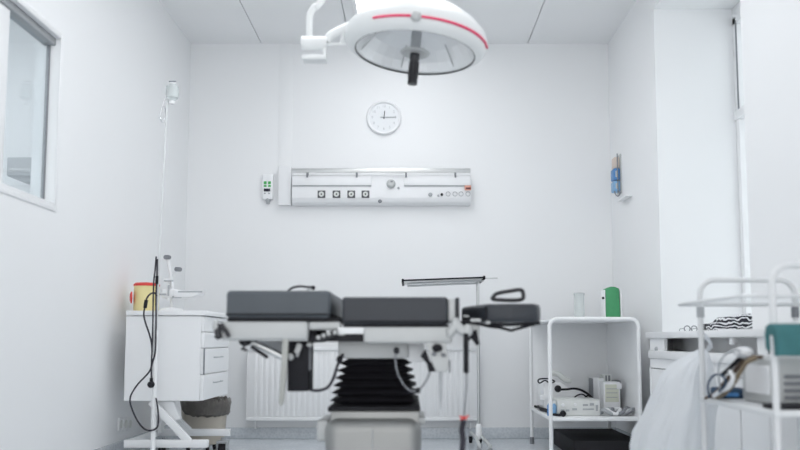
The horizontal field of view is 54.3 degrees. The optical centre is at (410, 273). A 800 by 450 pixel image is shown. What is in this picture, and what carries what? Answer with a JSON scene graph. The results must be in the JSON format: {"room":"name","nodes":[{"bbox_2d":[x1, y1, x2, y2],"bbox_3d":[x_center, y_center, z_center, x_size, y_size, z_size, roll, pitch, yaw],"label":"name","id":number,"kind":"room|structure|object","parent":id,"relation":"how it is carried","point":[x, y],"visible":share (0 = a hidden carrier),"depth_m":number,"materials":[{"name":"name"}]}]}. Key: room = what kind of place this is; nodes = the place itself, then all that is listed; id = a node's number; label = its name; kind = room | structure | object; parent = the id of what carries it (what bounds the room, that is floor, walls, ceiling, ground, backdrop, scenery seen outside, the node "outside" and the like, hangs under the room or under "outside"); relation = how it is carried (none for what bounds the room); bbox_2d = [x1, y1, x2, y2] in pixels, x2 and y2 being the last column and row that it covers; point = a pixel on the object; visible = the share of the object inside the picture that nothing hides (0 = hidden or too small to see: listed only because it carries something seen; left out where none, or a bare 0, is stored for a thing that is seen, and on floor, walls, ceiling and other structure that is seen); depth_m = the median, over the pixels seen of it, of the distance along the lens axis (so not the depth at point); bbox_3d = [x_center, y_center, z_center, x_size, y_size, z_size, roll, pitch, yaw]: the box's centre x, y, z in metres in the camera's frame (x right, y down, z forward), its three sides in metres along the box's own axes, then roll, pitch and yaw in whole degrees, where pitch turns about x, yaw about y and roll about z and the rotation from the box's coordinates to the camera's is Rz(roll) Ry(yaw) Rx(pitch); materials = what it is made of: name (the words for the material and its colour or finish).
{"room":"operating room","nodes":[
{"label":"operating room","id":0,"kind":"room"},
{"bbox_2d":[2,19,35,193],"bbox_3d":[-3.096,-0.504,3.657,2.408,3.135,4.800,0,-5,0],"label":"wall","id":1,"kind":"structure","parent":0,"point":[22,46],"depth_m":5.73,"materials":[{"name":"white paint"}]},
{"bbox_2d":[7,157,30,183],"bbox_3d":[-2.685,-0.725,5.533,0.215,0.133,0.300,0,-5,0],"label":"upper cabinet","id":2,"kind":"object","parent":1,"relation":"attached to","point":[18,168],"visible":0.49,"depth_m":5.38,"materials":[{"name":"grey plastic"}]},
{"bbox_2d":[0,0,190,449],"bbox_3d":[-1.832,-0.583,3.037,0.120,3.185,6.450,0,-5,0],"label":"wall","id":3,"kind":"structure","parent":0,"point":[68,275],"depth_m":4.31,"materials":[{"name":"white paint"}]},
{"bbox_2d":[0,0,55,204],"bbox_3d":[-1.811,-0.857,2.796,0.082,0.851,2.224,0,-5,0],"label":"window","id":4,"kind":"structure","parent":3,"relation":"in","point":[9,10],"depth_m":3.56,"materials":[{"name":"grey metal"}]},
{"bbox_2d":[0,0,63,211],"bbox_3d":[-1.769,-0.858,2.786,0.006,0.911,2.304,0,-5,0],"label":"trim","id":5,"kind":"structure","parent":3,"relation":"attached to","point":[3,189],"depth_m":3.88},
{"bbox_2d":[117,417,122,430],"bbox_3d":[-1.764,0.915,4.742,0.015,0.080,0.072,0,-5,0],"label":"wall socket","id":6,"kind":"object","parent":3,"relation":"attached to","point":[120,420],"visible":1,"depth_m":4.72,"materials":[{"name":"white plastic"}]},
{"bbox_2d":[122,417,127,430],"bbox_3d":[-1.764,0.930,4.816,0.015,0.080,0.072,0,-5,0],"label":"wall socket","id":7,"kind":"object","parent":3,"relation":"attached to","point":[125,420],"visible":1,"depth_m":4.81,"materials":[{"name":"white plastic"}]},
{"bbox_2d":[126,417,131,430],"bbox_3d":[-1.764,0.944,4.889,0.015,0.080,0.072,0,-5,0],"label":"wall socket","id":8,"kind":"object","parent":3,"relation":"attached to","point":[129,427],"visible":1,"depth_m":4.88,"materials":[{"name":"white plastic"}]},
{"bbox_2d":[95,425,179,449],"bbox_3d":[-1.766,0.927,2.850,0.012,0.145,6.338,0,-5,0],"label":"baseboard","id":9,"kind":"structure","parent":3,"relation":"attached to","point":[119,445],"depth_m":4.81,"materials":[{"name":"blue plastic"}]},
{"bbox_2d":[170,439,561,449],"bbox_3d":[0.157,1.048,2.946,4.457,0.080,6.550,0,-5,0],"label":"floor","id":10,"kind":"structure","parent":0,"point":[234,444],"depth_m":5.67,"materials":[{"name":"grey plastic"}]},
{"bbox_2d":[150,81,175,449],"bbox_3d":[-1.453,0.003,4.497,0.456,2.271,0.448,0,-5,0],"label":"stand","id":11,"kind":"object","parent":10,"relation":"on","point":[154,367],"visible":1,"depth_m":4.46,"materials":[{"name":"paint"}]},
{"bbox_2d":[129,259,158,430],"bbox_3d":[-1.502,0.402,4.422,0.173,0.973,0.010,0,-5,0],"label":"cable","id":12,"kind":"object","parent":11,"relation":"hanging from","point":[138,383],"visible":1,"depth_m":4.41,"materials":[{"name":"black rubber"}]},
{"bbox_2d":[143,276,158,351],"bbox_3d":[-1.482,0.230,4.434,0.085,0.432,0.023,-1,-5,7],"label":"cable","id":13,"kind":"object","parent":11,"relation":"hanging from","point":[156,277],"visible":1,"depth_m":4.43,"materials":[{"name":"black rubber"}]},
{"bbox_2d":[143,300,147,307],"bbox_3d":[-1.511,0.174,4.442,0.027,0.049,0.021,0,-5,0],"label":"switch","id":14,"kind":"object","parent":13,"relation":"attached to","point":[145,301],"depth_m":4.43,"materials":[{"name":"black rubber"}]},
{"bbox_2d":[147,256,156,387],"bbox_3d":[-1.466,0.274,4.428,0.038,0.746,0.030,0,-5,0],"label":"cable","id":15,"kind":"object","parent":11,"relation":"hanging from","point":[150,384],"visible":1,"depth_m":4.43,"materials":[{"name":"black rubber"}]},
{"bbox_2d":[166,82,178,104],"bbox_3d":[-1.398,-1.053,4.568,0.074,0.125,0.074,0,-5,0],"label":"bottle","id":16,"kind":"object","parent":11,"relation":"hanging from","point":[172,90],"visible":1,"depth_m":4.54,"materials":[{"name":"plastic"}]},
{"bbox_2d":[124,311,230,449],"bbox_3d":[-1.444,0.706,4.837,0.534,0.928,0.652,0,-5,0],"label":"cart","id":17,"kind":"object","parent":10,"relation":"on","point":[192,364],"visible":0.87,"depth_m":4.56,"materials":[{"name":"white paint"}]},
{"bbox_2d":[130,282,159,310],"bbox_3d":[-1.635,0.148,4.796,0.170,0.178,0.163,0,-5,0],"label":"bin","id":18,"kind":"object","parent":17,"relation":"on","point":[142,290],"visible":0.77,"depth_m":4.73,"materials":[{"name":"yellow plastic"}]},
{"bbox_2d":[159,255,204,310],"bbox_3d":[-1.406,0.062,4.793,0.274,0.348,0.156,0,-5,0],"label":"apparatus","id":19,"kind":"object","parent":17,"relation":"on","point":[168,293],"visible":0.97,"depth_m":4.76,"materials":[{"name":"white plastic"}]},
{"bbox_2d":[180,396,231,449],"bbox_3d":[-1.420,0.961,5.357,0.361,0.509,0.362,0,-5,0],"label":"waste bin","id":20,"kind":"object","parent":10,"relation":"on","point":[211,413],"visible":0.52,"depth_m":5.22,"materials":[{"name":"beige plastic"}]},
{"bbox_2d":[212,285,540,449],"bbox_3d":[-0.108,0.524,2.944,1.170,0.964,0.523,0,-5,0],"label":"table","id":21,"kind":"object","parent":10,"relation":"on","point":[376,406],"visible":1,"depth_m":2.75,"materials":[{"name":"grey fabric"}]},
{"bbox_2d":[226,291,341,317],"bbox_3d":[-0.469,0.129,2.990,0.369,0.098,0.480,0,-5,0],"label":"cushion","id":22,"kind":"object","parent":21,"relation":"on","point":[240,304],"depth_m":2.75,"materials":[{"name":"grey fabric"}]},
{"bbox_2d":[342,297,447,324],"bbox_3d":[-0.057,0.152,2.988,0.375,0.098,0.480,0,-5,0],"label":"seat cushion","id":23,"kind":"object","parent":21,"relation":"on","point":[355,310],"depth_m":2.75,"materials":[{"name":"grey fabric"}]},
{"bbox_2d":[459,333,468,449],"bbox_3d":[0.303,0.599,2.627,0.310,0.796,0.051,-2,-5,24],"label":"cable","id":24,"kind":"object","parent":21,"relation":"hanging from","point":[465,336],"visible":1,"depth_m":2.70,"materials":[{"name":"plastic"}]},
{"bbox_2d":[462,304,540,323],"bbox_3d":[0.337,0.159,2.991,0.281,0.065,0.493,0,-5,0],"label":"cushion","id":25,"kind":"object","parent":21,"relation":"on","point":[484,313],"depth_m":2.76,"materials":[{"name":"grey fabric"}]},
{"bbox_2d":[402,276,497,449],"bbox_3d":[0.276,0.622,5.455,0.683,1.203,0.776,0,-5,0],"label":"stand","id":26,"kind":"object","parent":10,"relation":"on","point":[478,436],"visible":1,"depth_m":5.48,"materials":[{"name":"metal"}]},
{"bbox_2d":[402,276,484,286],"bbox_3d":[0.225,0.060,5.566,0.580,0.058,0.348,0,-5,0],"label":"tray","id":27,"kind":"object","parent":26,"relation":"on","point":[475,280],"depth_m":5.44,"materials":[{"name":"metal"}]},
{"bbox_2d":[475,424,481,438],"bbox_3d":[0.476,1.107,5.475,0.048,0.100,0.047,0,-5,0],"label":"socket","id":28,"kind":"object","parent":26,"relation":"attached to","point":[478,426],"depth_m":5.46,"materials":[{"name":"white plastic"}]},
{"bbox_2d":[529,317,641,449],"bbox_3d":[1.169,0.763,5.349,0.602,0.903,0.824,0,-5,0],"label":"trolley","id":29,"kind":"object","parent":10,"relation":"on","point":[581,349],"visible":0.67,"depth_m":5.73,"materials":[{"name":"white metal"}]},
{"bbox_2d":[534,405,565,416],"bbox_3d":[0.917,0.927,5.330,0.084,0.041,0.719,0,-5,-6],"label":"lead","id":30,"kind":"object","parent":29,"relation":"on","point":[562,413],"visible":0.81,"depth_m":5.04,"materials":[{"name":"black rubber"}]},
{"bbox_2d":[553,401,556,412],"bbox_3d":[0.930,0.877,5.063,0.029,0.093,0.029,0,-5,0],"label":"bottle","id":31,"kind":"object","parent":29,"relation":"on","point":[554,402],"visible":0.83,"depth_m":5.05,"materials":[{"name":"blue plastic"}]},
{"bbox_2d":[537,378,583,408],"bbox_3d":[1.030,0.846,5.505,0.326,0.230,0.325,0,-5,0],"label":"console","id":32,"kind":"object","parent":29,"relation":"on","point":[542,389],"depth_m":5.37,"materials":[{"name":"paint"}]},
{"bbox_2d":[552,371,571,383],"bbox_3d":[1.050,0.725,5.458,0.156,0.091,0.052,0,-5,0],"label":"handset","id":33,"kind":"object","parent":32,"relation":"on","point":[558,374],"visible":0.97,"depth_m":5.44,"materials":[{"name":"plastic"}]},
{"bbox_2d":[554,385,592,397],"bbox_3d":[1.122,0.837,5.307,0.286,0.149,0.051,0,-5,0],"label":"coiled cable","id":34,"kind":"object","parent":29,"relation":"on","point":[557,388],"visible":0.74,"depth_m":5.31,"materials":[{"name":"black rubber"}]},
{"bbox_2d":[552,397,599,415],"bbox_3d":[1.085,0.880,5.156,0.277,0.102,0.255,0,-5,0],"label":"medical device","id":35,"kind":"object","parent":29,"relation":"on","point":[573,406],"visible":0.96,"depth_m":5.04,"materials":[{"name":"plastic"}]},
{"bbox_2d":[574,293,584,316],"bbox_3d":[1.155,0.230,5.350,0.077,0.191,0.077,0,-5,0],"label":"clear jar","id":36,"kind":"object","parent":29,"relation":"on","point":[578,297],"visible":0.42,"depth_m":5.32,"materials":[{"name":"plastic"}]},
{"bbox_2d":[589,378,592,396],"bbox_3d":[1.295,0.858,5.547,0.015,0.214,0.200,0,-5,0],"label":"document folder","id":37,"kind":"object","parent":29,"relation":"on","point":[590,379],"visible":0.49,"depth_m":5.56,"materials":[{"name":"grey plastic"}]},
{"bbox_2d":[593,377,603,399],"bbox_3d":[1.306,0.841,5.428,0.039,0.226,0.160,0,-5,0],"label":"carton","id":38,"kind":"object","parent":29,"relation":"on","point":[596,393],"visible":0.52,"depth_m":5.41,"materials":[{"name":"white cardboard"}]},
{"bbox_2d":[600,374,611,380],"bbox_3d":[1.361,0.832,5.447,0.054,0.248,0.124,0,-5,0],"label":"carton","id":39,"kind":"object","parent":29,"relation":"on","point":[606,377],"visible":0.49,"depth_m":5.40,"materials":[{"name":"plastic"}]},
{"bbox_2d":[599,381,621,407],"bbox_3d":[1.353,0.839,5.292,0.121,0.208,0.150,0,-5,0],"label":"carton","id":40,"kind":"object","parent":29,"relation":"on","point":[609,390],"visible":0.84,"depth_m":5.23,"materials":[{"name":"white cardboard"}]},
{"bbox_2d":[600,287,621,316],"bbox_3d":[1.365,0.209,5.342,0.134,0.232,0.099,0,-5,0],"label":"dispenser","id":41,"kind":"object","parent":29,"relation":"on","point":[611,297],"visible":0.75,"depth_m":5.30,"materials":[{"name":"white plastic"}]},
{"bbox_2d":[600,406,634,415],"bbox_3d":[1.350,0.897,5.081,0.280,0.052,0.124,1,-5,-13],"label":"heap","id":42,"kind":"object","parent":29,"relation":"on","point":[617,411],"visible":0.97,"depth_m":5.04,"materials":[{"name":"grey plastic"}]},
{"bbox_2d":[554,429,630,449],"bbox_3d":[1.255,1.158,5.335,0.430,0.113,0.710,0,-5,0],"label":"storage box","id":43,"kind":"object","parent":10,"relation":"on","point":[565,439],"visible":0.86,"depth_m":5.17,"materials":[{"name":"black plastic"}]},
{"bbox_2d":[646,328,797,449],"bbox_3d":[1.478,0.680,3.796,0.186,0.800,1.562,0,-5,0],"label":"base cabinet","id":44,"kind":"object","parent":10,"relation":"on","point":[735,429],"visible":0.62,"depth_m":3.47,"materials":[{"name":"white laminate"}]},
{"bbox_2d":[679,325,696,330],"bbox_3d":[1.550,0.311,4.369,0.076,0.038,0.130,0,-5,5],"label":"spectacles","id":45,"kind":"object","parent":44,"relation":"on","point":[686,325],"visible":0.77,"depth_m":4.31,"materials":[{"name":"grey metal"}]},
{"bbox_2d":[677,262,799,449],"bbox_3d":[1.246,0.484,2.634,0.464,0.990,0.681,0,-5,0],"label":"trolley","id":46,"kind":"object","parent":10,"relation":"on","point":[700,303],"visible":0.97,"depth_m":2.76,"materials":[{"name":"metal"}]},
{"bbox_2d":[630,331,717,449],"bbox_3d":[1.032,0.583,3.084,0.347,0.708,0.288,-2,-5,19],"label":"drape","id":47,"kind":"object","parent":46,"relation":"hanging from","point":[670,419],"visible":0.87,"depth_m":2.99,"materials":[{"name":"white fabric"}]},
{"bbox_2d":[707,373,726,397],"bbox_3d":[1.062,0.395,2.731,0.026,0.094,0.197,0,-5,4],"label":"lead","id":48,"kind":"object","parent":46,"relation":"on","point":[713,375],"visible":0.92,"depth_m":2.71,"materials":[{"name":"grey plastic"}]},
{"bbox_2d":[712,369,734,397],"bbox_3d":[1.074,0.382,2.684,0.021,0.107,0.189,0,-5,0],"label":"lead","id":49,"kind":"object","parent":46,"relation":"on","point":[732,375],"visible":0.96,"depth_m":2.62,"materials":[{"name":"plastic"}]},
{"bbox_2d":[710,387,743,398],"bbox_3d":[1.155,0.435,2.841,0.097,0.038,0.105,0,-5,0],"label":"pad","id":50,"kind":"object","parent":46,"relation":"on","point":[735,393],"visible":0.52,"depth_m":2.79,"materials":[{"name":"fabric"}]},
{"bbox_2d":[717,349,740,397],"bbox_3d":[1.071,0.346,2.680,0.062,0.176,0.208,0,-5,4],"label":"lead","id":51,"kind":"object","parent":46,"relation":"on","point":[732,350],"visible":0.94,"depth_m":2.63,"materials":[{"name":"plastic"}]},
{"bbox_2d":[704,355,763,399],"bbox_3d":[1.103,0.368,2.720,0.063,0.173,0.320,1,-5,-15],"label":"lead","id":52,"kind":"object","parent":46,"relation":"on","point":[736,368],"visible":0.66,"depth_m":2.65,"materials":[{"name":"plastic"}]},
{"bbox_2d":[732,347,753,358],"bbox_3d":[1.110,0.266,2.606,0.068,0.042,0.054,0,-5,0],"label":"connector","id":53,"kind":"object","parent":52,"relation":"on","point":[745,352],"visible":0.94,"depth_m":2.58,"materials":[{"name":"white plastic"}]},
{"bbox_2d":[720,357,741,375],"bbox_3d":[1.084,0.313,2.641,0.022,0.080,0.130,1,-5,-10],"label":"lead","id":54,"kind":"object","parent":53,"relation":"attached to","point":[737,360],"visible":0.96,"depth_m":2.62,"materials":[{"name":"plastic"}]},
{"bbox_2d":[713,355,757,398],"bbox_3d":[1.099,0.367,2.695,0.046,0.172,0.330,0,-5,-5],"label":"lead","id":55,"kind":"object","parent":46,"relation":"on","point":[746,362],"visible":0.85,"depth_m":2.60,"materials":[{"name":"plastic"}]},
{"bbox_2d":[699,397,799,416],"bbox_3d":[1.273,0.445,2.626,0.382,0.020,0.614,0,-5,0],"label":"shelf","id":56,"kind":"object","parent":46,"relation":"attached to","point":[740,404],"depth_m":2.52,"materials":[{"name":"paint"}]},
{"bbox_2d":[742,355,799,402],"bbox_3d":[1.294,0.355,2.605,0.276,0.157,0.268,0,-5,0],"label":"instrument case","id":57,"kind":"object","parent":46,"relation":"on","point":[757,377],"visible":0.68,"depth_m":2.52,"materials":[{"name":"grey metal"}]},
{"bbox_2d":[763,403,799,409],"bbox_3d":[1.214,0.408,2.399,0.240,0.014,0.090,0,-5,0],"label":"flat tray","id":58,"kind":"object","parent":46,"relation":"on","point":[783,406],"visible":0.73,"depth_m":2.35,"materials":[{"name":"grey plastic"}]},
{"bbox_2d":[765,323,799,355],"bbox_3d":[1.258,0.199,2.347,0.349,0.099,0.090,0,-5,0],"label":"drape","id":59,"kind":"object","parent":46,"relation":"hanging from","point":[786,336],"visible":1,"depth_m":2.31,"materials":[{"name":"fabric"}]},
{"bbox_2d":[159,0,635,43],"bbox_3d":[0.100,-2.165,3.224,4.400,0.100,6.550,0,-5,0],"label":"ceiling","id":60,"kind":"structure","parent":0,"point":[200,21],"depth_m":5.79,"materials":[{"name":"white paint"}]},
{"bbox_2d":[352,0,377,14],"bbox_3d":[-0.100,-1.943,5.087,0.630,0.020,1.230,0,-5,0],"label":"recessed light","id":61,"kind":"object","parent":60,"relation":"in","point":[357,5],"visible":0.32,"depth_m":5.50,"materials":[{"name":"white"}]},
{"bbox_2d":[356,0,377,11],"bbox_3d":[-0.100,-1.944,5.087,0.570,0.010,1.170,0,-5,0],"label":"diffuser","id":62,"kind":"object","parent":61,"relation":"attached to","point":[360,4],"depth_m":5.50,"materials":[{"name":"white plastic"}]},
{"bbox_2d":[301,0,487,85],"bbox_3d":[-0.022,-1.436,3.264,0.691,1.344,0.588,-4,-6,35],"label":"lamp","id":63,"kind":"object","parent":60,"relation":"hanging from","point":[414,38],"visible":1,"depth_m":3.17,"materials":[{"name":"white metal"}]},
{"bbox_2d":[184,43,615,427],"bbox_3d":[0.057,-0.306,6.225,4.057,3.185,0.150,0,-5,0],"label":"wall","id":64,"kind":"structure","parent":0,"point":[530,123],"depth_m":6.18,"materials":[{"name":"white paint"}]},
{"bbox_2d":[262,174,273,203],"bbox_3d":[-1.130,-0.665,6.158,0.084,0.236,0.045,0,-5,0],"label":"panel","id":65,"kind":"object","parent":64,"relation":"attached to","point":[268,179],"visible":1,"depth_m":6.14,"materials":[{"name":"white plastic"}]},
{"bbox_2d":[278,44,292,176],"bbox_3d":[-1.000,-1.196,6.224,0.108,1.314,0.005,0,-5,0],"label":"trim","id":66,"kind":"structure","parent":64,"relation":"attached to","point":[286,50],"depth_m":6.23,"materials":[{"name":"white plastic"}]},
{"bbox_2d":[246,347,476,428],"bbox_3d":[-0.369,0.879,5.990,1.772,0.626,0.112,0,-5,0],"label":"radiator","id":67,"kind":"object","parent":64,"relation":"attached to","point":[263,374],"visible":0.45,"depth_m":5.94,"materials":[{"name":"white metal"}]},
{"bbox_2d":[278,166,470,205],"bbox_3d":[-0.287,-0.691,6.115,1.510,0.310,0.135,0,-5,0],"label":"wall panel","id":68,"kind":"object","parent":64,"relation":"attached to","point":[295,190],"visible":1,"depth_m":6.08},
{"bbox_2d":[318,191,324,197],"bbox_3d":[-0.697,-0.616,6.074,0.060,0.058,0.008,0,-5,0],"label":"power socket","id":69,"kind":"object","parent":68,"relation":"attached to","point":[321,194],"depth_m":6.07,"materials":[{"name":"plastic"}]},
{"bbox_2d":[292,176,370,184],"bbox_3d":[-0.616,-0.721,6.081,0.616,0.071,0.016,0,-5,0],"label":"light","id":70,"kind":"object","parent":68,"relation":"on","point":[296,180],"depth_m":6.07,"materials":[{"name":"white plastic"}]},
{"bbox_2d":[333,191,339,197],"bbox_3d":[-0.580,-0.616,6.074,0.060,0.058,0.008,0,-5,0],"label":"power socket","id":71,"kind":"object","parent":68,"relation":"attached to","point":[336,194],"depth_m":6.07,"materials":[{"name":"plastic"}]},
{"bbox_2d":[347,191,354,197],"bbox_3d":[-0.465,-0.616,6.074,0.060,0.058,0.008,0,-5,0],"label":"power socket","id":72,"kind":"object","parent":68,"relation":"attached to","point":[350,194],"depth_m":6.07,"materials":[{"name":"plastic"}]},
{"bbox_2d":[362,191,368,197],"bbox_3d":[-0.354,-0.616,6.074,0.060,0.058,0.008,0,-5,0],"label":"power socket","id":73,"kind":"object","parent":68,"relation":"attached to","point":[365,194],"depth_m":6.07,"materials":[{"name":"plastic"}]},
{"bbox_2d":[404,176,469,184],"bbox_3d":[0.203,-0.721,6.081,0.515,0.071,0.016,0,-5,0],"label":"light","id":74,"kind":"object","parent":68,"relation":"on","point":[408,180],"depth_m":6.07,"materials":[{"name":"white plastic"}]},
{"bbox_2d":[366,100,401,134],"bbox_3d":[-0.216,-1.243,6.215,0.280,0.280,0.030,0,-5,0],"label":"wall clock","id":75,"kind":"object","parent":64,"relation":"attached to","point":[383,117],"visible":1,"depth_m":6.21,"materials":[{"name":"white plastic"}]},
{"bbox_2d":[225,428,614,438],"bbox_3d":[-0.093,1.231,6.010,3.357,0.085,0.012,0,-5,0],"label":"baseboard","id":76,"kind":"structure","parent":64,"relation":"attached to","point":[236,433],"depth_m":6.00,"materials":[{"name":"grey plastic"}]},
{"bbox_2d":[608,0,799,433],"bbox_3d":[1.900,-0.583,3.037,0.630,3.185,6.450,0,-5,0],"label":"wall","id":77,"kind":"structure","parent":0,"point":[672,108],"depth_m":5.00,"materials":[{"name":"white paint"}]},
{"bbox_2d":[612,153,621,196],"bbox_3d":[1.556,-0.735,5.927,0.059,0.329,0.124,0,-5,0],"label":"wall rack","id":78,"kind":"object","parent":77,"relation":"attached to","point":[616,161],"visible":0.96,"depth_m":5.88,"materials":[{"name":"grey metal"}]},
{"bbox_2d":[611,181,619,192],"bbox_3d":[1.552,-0.655,5.913,0.049,0.082,0.098,0,-5,0],"label":"pack","id":79,"kind":"object","parent":78,"relation":"in","point":[614,183],"visible":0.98,"depth_m":5.87,"materials":[{"name":"plastic"}]},
{"bbox_2d":[611,168,619,181],"bbox_3d":[1.552,-0.746,5.921,0.049,0.089,0.098,0,-5,0],"label":"pack","id":80,"kind":"object","parent":78,"relation":"in","point":[614,171],"visible":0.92,"depth_m":5.88,"materials":[{"name":"plastic"}]},
{"bbox_2d":[615,428,630,436],"bbox_3d":[1.579,0.957,2.847,0.012,0.085,6.338,0,-5,0],"label":"baseboard","id":81,"kind":"structure","parent":77,"relation":"attached to","point":[616,429],"depth_m":5.78,"materials":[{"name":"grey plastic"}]},
{"bbox_2d":[617,195,632,201],"bbox_3d":[1.560,-0.547,5.697,0.050,0.008,0.240,0,-5,0],"label":"wall ledge","id":82,"kind":"object","parent":77,"relation":"attached to","point":[625,197],"visible":1,"depth_m":5.67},
{"bbox_2d":[732,1,751,313],"bbox_3d":[2.125,-0.732,4.359,0.080,2.112,1.300,0,-5,0],"label":"window","id":83,"kind":"structure","parent":77,"relation":"in","point":[736,15],"depth_m":4.97,"materials":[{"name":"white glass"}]},
{"bbox_3d":[1.873,0.334,4.267,0.584,0.030,1.300,0,-5,0],"label":"window sill","id":84,"kind":"structure","parent":77,"relation":"attached to","visible":0},
{"bbox_2d":[706,313,751,329],"bbox_3d":[1.774,0.268,4.253,0.286,0.100,0.140,0,-5,0],"label":"folded cloth","id":85,"kind":"object","parent":84,"relation":"on","point":[743,321],"visible":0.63,"depth_m":4.18,"materials":[{"name":"fabric"}]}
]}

